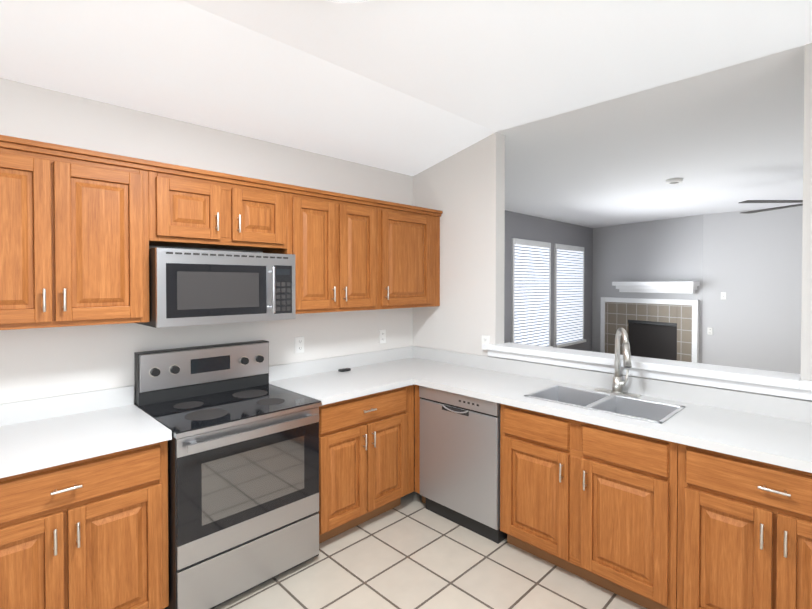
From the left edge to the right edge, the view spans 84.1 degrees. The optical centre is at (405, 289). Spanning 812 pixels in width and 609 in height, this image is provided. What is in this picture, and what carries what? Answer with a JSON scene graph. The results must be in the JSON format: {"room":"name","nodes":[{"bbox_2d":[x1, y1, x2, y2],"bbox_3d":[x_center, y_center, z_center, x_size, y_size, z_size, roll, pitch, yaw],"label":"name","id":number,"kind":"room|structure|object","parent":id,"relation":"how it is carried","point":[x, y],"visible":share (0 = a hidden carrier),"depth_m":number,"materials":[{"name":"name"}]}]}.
{"room":"kitchen","nodes":[
{"label":"kitchen","id":0,"kind":"room"},
{"bbox_2d":[0,78,412,403],"bbox_3d":[-1.883,0.116,2.511,5.120,2.850,0.600,-1,1,-45],"label":"wall","id":1,"kind":"structure","parent":0,"point":[36,363],"depth_m":2.56,"materials":[{"name":"white paint"}]},
{"bbox_2d":[0,135,155,329],"bbox_3d":[-1.665,-0.220,2.057,0.802,0.773,0.339,-1,1,-45],"label":"upper cabinet","id":2,"kind":"object","parent":1,"relation":"attached to","point":[81,230],"depth_m":2.01,"materials":[{"name":"brown wood"}]},
{"bbox_2d":[152,163,239,249],"bbox_3d":[-1.230,-0.429,2.485,0.423,0.368,0.339,-1,1,-45],"label":"upper cabinet","id":3,"kind":"object","parent":1,"relation":"attached to","point":[195,209],"depth_m":2.38,"materials":[{"name":"brown wood"}]},
{"bbox_2d":[137,247,295,327],"bbox_3d":[-1.062,-0.012,2.567,0.756,0.391,0.467,-1,1,-45],"label":"microwave","id":4,"kind":"object","parent":3,"relation":"attached to","point":[190,287],"visible":1,"depth_m":2.38,"materials":[{"name":"silver metal"}]},
{"bbox_2d":[232,175,291,252],"bbox_3d":[-0.986,-0.432,2.727,0.423,0.368,0.339,-1,1,-45],"label":"upper cabinet","id":5,"kind":"object","parent":1,"relation":"attached to","point":[263,210],"depth_m":2.65,"materials":[{"name":"brown wood"}]},
{"bbox_2d":[295,336,303,352],"bbox_3d":[-0.754,0.397,3.204,0.072,0.116,0.007,-1,1,-45],"label":"electrical outlet","id":6,"kind":"object","parent":1,"relation":"attached to","point":[299,344],"visible":1,"depth_m":3.20,"materials":[{"name":"white plastic"}]},
{"bbox_2d":[268,187,387,313],"bbox_3d":[-0.560,-0.235,3.152,0.778,0.773,0.339,-1,1,-45],"label":"upper cabinet","id":7,"kind":"object","parent":1,"relation":"attached to","point":[340,242],"depth_m":3.03,"materials":[{"name":"brown wood"}]},
{"bbox_2d":[379,329,385,343],"bbox_3d":[-0.194,0.396,3.760,0.072,0.116,0.007,-1,1,-45],"label":"electrical outlet","id":8,"kind":"object","parent":1,"relation":"attached to","point":[382,336],"visible":1,"depth_m":3.75,"materials":[{"name":"white plastic"}]},
{"bbox_2d":[388,203,435,308],"bbox_3d":[-0.127,-0.241,3.581,0.606,0.773,0.339,-1,1,-45],"label":"upper cabinet","id":9,"kind":"object","parent":1,"relation":"attached to","point":[411,230],"depth_m":3.51,"materials":[{"name":"brown wood"}]},
{"bbox_2d":[436,211,442,305],"bbox_3d":[0.114,-0.244,3.820,0.188,0.773,0.339,-1,1,-45],"label":"upper cabinet","id":10,"kind":"object","parent":1,"relation":"attached to","point":[438,213],"depth_m":3.76,"materials":[{"name":"brown wood"}]},
{"bbox_2d":[164,459,646,608],"bbox_3d":[0.123,1.629,0.506,5.120,0.120,6.100,-1,1,-45],"label":"floor","id":11,"kind":"structure","parent":0,"point":[411,551],"depth_m":2.42,"materials":[{"name":"tile"}]},
{"bbox_2d":[0,440,168,608],"bbox_3d":[-1.568,1.112,1.974,0.797,0.872,0.619,-1,1,-45],"label":"base cabinet","id":12,"kind":"object","parent":11,"relation":"on","point":[90,533],"depth_m":1.83,"materials":[{"name":"brown wood"}]},
{"bbox_2d":[0,385,171,477],"bbox_3d":[-1.823,0.608,1.697,1.548,0.139,0.642,-1,1,-45],"label":"countertop","id":13,"kind":"structure","parent":12,"relation":"on","point":[40,433],"depth_m":2.03,"materials":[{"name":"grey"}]},
{"bbox_2d":[134,340,321,608],"bbox_3d":[-0.970,0.944,2.487,0.762,1.195,0.710,-1,1,-45],"label":"range","id":14,"kind":"object","parent":11,"relation":"on","point":[243,480],"visible":0.96,"depth_m":2.30,"materials":[{"name":"silver metal"}]},
{"bbox_2d":[319,405,327,543],"bbox_3d":[-1.009,1.105,2.529,0.858,0.872,0.619,-1,1,-45],"label":"base cabinet","id":15,"kind":"object","parent":11,"relation":"on","point":[323,536],"depth_m":2.61,"materials":[{"name":"brown wood"}]},
{"bbox_2d":[324,385,413,538],"bbox_3d":[-0.439,1.097,3.093,0.827,0.872,0.619,-1,1,-45],"label":"base cabinet","id":16,"kind":"object","parent":11,"relation":"on","point":[369,439],"depth_m":2.86,"materials":[{"name":"brown wood"}]},
{"bbox_2d":[269,353,411,404],"bbox_3d":[-0.452,0.589,3.056,0.770,0.139,0.642,-1,1,-45],"label":"countertop","id":17,"kind":"structure","parent":16,"relation":"on","point":[319,379],"depth_m":3.12,"materials":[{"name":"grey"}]},
{"bbox_2d":[338,368,350,371],"bbox_3d":[-0.461,0.606,3.377,0.090,0.017,0.040,-1,1,-45],"label":"remote","id":18,"kind":"object","parent":17,"relation":"on","point":[344,369],"visible":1,"depth_m":3.36,"materials":[{"name":"black plastic"}]},
{"bbox_2d":[360,346,811,472],"bbox_3d":[1.147,0.597,2.455,0.657,0.139,3.747,-1,1,-45],"label":"countertop","id":19,"kind":"structure","parent":16,"relation":"on","point":[775,430],"depth_m":2.37,"materials":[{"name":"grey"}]},
{"bbox_2d":[524,385,684,423],"bbox_3d":[1.087,0.752,2.512,0.408,0.259,0.726,-1,1,-45],"label":"sink","id":20,"kind":"object","parent":19,"relation":"in","point":[645,410],"visible":0.38,"depth_m":2.58,"materials":[{"name":"silver metal"}]},
{"bbox_2d":[594,328,640,396],"bbox_3d":[1.224,0.424,2.655,0.194,0.399,0.254,-1,1,-45],"label":"faucet","id":21,"kind":"object","parent":19,"relation":"on","point":[618,383],"visible":1,"depth_m":2.68,"materials":[{"name":"silver metal"}]},
{"bbox_2d":[415,385,425,503],"bbox_3d":[0.528,1.097,3.115,0.619,0.872,0.749,-1,1,-45],"label":"base cabinet","id":22,"kind":"object","parent":11,"relation":"on","point":[417,399],"depth_m":3.16,"materials":[{"name":"brown wood"}]},
{"bbox_2d":[419,386,506,543],"bbox_3d":[0.528,1.100,3.103,0.619,0.866,0.638,-1,1,-45],"label":"dishwasher","id":23,"kind":"object","parent":11,"relation":"on","point":[459,459],"visible":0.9,"depth_m":2.86,"materials":[{"name":"silver metal"}]},
{"bbox_2d":[500,404,662,608],"bbox_3d":[1.105,1.105,2.532,0.619,0.872,0.970,-1,1,-45],"label":"base cabinet","id":24,"kind":"object","parent":11,"relation":"on","point":[647,522],"depth_m":2.30,"materials":[{"name":"brown wood"}]},
{"bbox_2d":[659,440,811,608],"bbox_3d":[1.657,1.112,1.976,0.619,0.872,0.762,-1,1,-45],"label":"base cabinet","id":25,"kind":"object","parent":11,"relation":"on","point":[735,532],"depth_m":1.86,"materials":[{"name":"brown wood"}]},
{"bbox_2d":[0,0,811,227],"bbox_3d":[2.215,-1.166,3.245,12.000,0.606,7.100,-1,1,-45],"label":"ceiling","id":26,"kind":"structure","parent":0,"point":[600,113],"depth_m":2.44,"materials":[{"name":"white paint"}]},
{"bbox_2d":[327,0,367,2],"bbox_3d":[-0.212,-1.079,1.433,0.503,0.149,0.503,-1,1,-45],"label":"flush-mount light fixture","id":27,"kind":"object","parent":26,"relation":"attached to","point":[348,1],"visible":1,"depth_m":1.62,"materials":[{"name":"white glass"}]},
{"bbox_2d":[665,178,682,183],"bbox_3d":[2.944,-1.183,4.938,0.170,0.036,0.170,-1,1,-45],"label":"smoke detector","id":28,"kind":"object","parent":26,"relation":"attached to","point":[674,181],"visible":1,"depth_m":4.89,"materials":[{"name":"white plastic"}]},
{"bbox_2d":[739,200,802,213],"bbox_3d":[4.263,-0.971,4.542,1.547,0.449,1.538,-1,1,-45],"label":"ceiling fan","id":29,"kind":"object","parent":26,"relation":"hanging from","point":[772,201],"visible":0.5,"depth_m":4.59,"materials":[{"name":"grey"}]},
{"bbox_2d":[504,210,579,349],"bbox_3d":[1.533,0.051,7.301,6.480,2.850,0.400,-1,1,-45],"label":"wall","id":30,"kind":"structure","parent":0,"point":[517,225],"depth_m":7.58,"materials":[{"name":"grey paint"}]},
{"bbox_2d":[511,238,552,346],"bbox_3d":[2.144,0.127,7.576,1.270,1.890,0.069,-1,1,-45],"label":"living room window","id":31,"kind":"structure","parent":30,"relation":"in","point":[531,292],"depth_m":7.56,"materials":[{"name":"white plastic"}]},
{"bbox_2d":[554,244,585,347],"bbox_3d":[3.138,0.114,8.561,1.230,1.890,0.069,-1,1,-45],"label":"living room window","id":32,"kind":"structure","parent":30,"relation":"in","point":[568,295],"depth_m":8.53,"materials":[{"name":"white plastic"}]},
{"bbox_2d":[413,43,811,458],"bbox_3d":[2.005,0.121,2.139,0.120,2.850,5.400,-1,1,-45],"label":"wall","id":33,"kind":"structure","parent":0,"point":[463,190],"depth_m":3.52,"materials":[{"name":"white paint"}]},
{"bbox_2d":[482,335,488,349],"bbox_3d":[0.609,0.413,3.460,0.007,0.116,0.072,-1,1,-45],"label":"electrical outlet","id":34,"kind":"object","parent":33,"relation":"attached to","point":[485,338],"visible":0.58,"depth_m":3.46,"materials":[{"name":"white plastic"}]},
{"bbox_2d":[482,342,811,400],"bbox_3d":[1.330,0.471,2.825,0.220,0.092,1.918,-1,1,-45],"label":"sill","id":35,"kind":"structure","parent":33,"relation":"on","point":[785,384],"depth_m":2.55,"materials":[{"name":"white"}]},
{"bbox_2d":[592,215,702,362],"bbox_3d":[4.526,0.035,8.472,0.300,2.850,2.146,0,1,-29],"label":"wall","id":36,"kind":"structure","parent":0,"point":[667,250],"depth_m":8.29,"materials":[{"name":"grey paint"}]},
{"bbox_2d":[580,206,802,373],"bbox_3d":[6.079,0.054,7.090,1.120,2.850,7.100,-1,1,-45],"label":"wall","id":37,"kind":"structure","parent":0,"point":[752,265],"depth_m":7.01,"materials":[{"name":"grey paint"}]},
{"bbox_2d":[707,327,712,334],"bbox_3d":[4.994,0.690,7.393,0.007,0.116,0.072,-1,1,-45],"label":"electrical outlet","id":38,"kind":"object","parent":37,"relation":"attached to","point":[709,331],"visible":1,"depth_m":7.39,"materials":[{"name":"white plastic"}]},
{"bbox_2d":[721,292,725,299],"bbox_3d":[5.118,0.110,7.255,0.016,0.116,0.072,-1,1,-45],"label":"thermostat","id":39,"kind":"object","parent":37,"relation":"attached to","point":[723,295],"visible":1,"depth_m":7.25,"materials":[{"name":"white plastic"}]},
{"bbox_3d":[4.034,1.566,5.084,6.880,0.120,7.100,-1,1,-45],"label":"floor","id":40,"kind":"structure","parent":0,"visible":0},
{"bbox_2d":[600,282,699,362],"bbox_3d":[4.246,0.663,8.211,0.448,1.600,1.860,0,1,-29],"label":"fireplace","id":41,"kind":"object","parent":40,"relation":"on","point":[667,329],"visible":0.79,"depth_m":8.14,"materials":[{"name":"white tile"}]}
]}

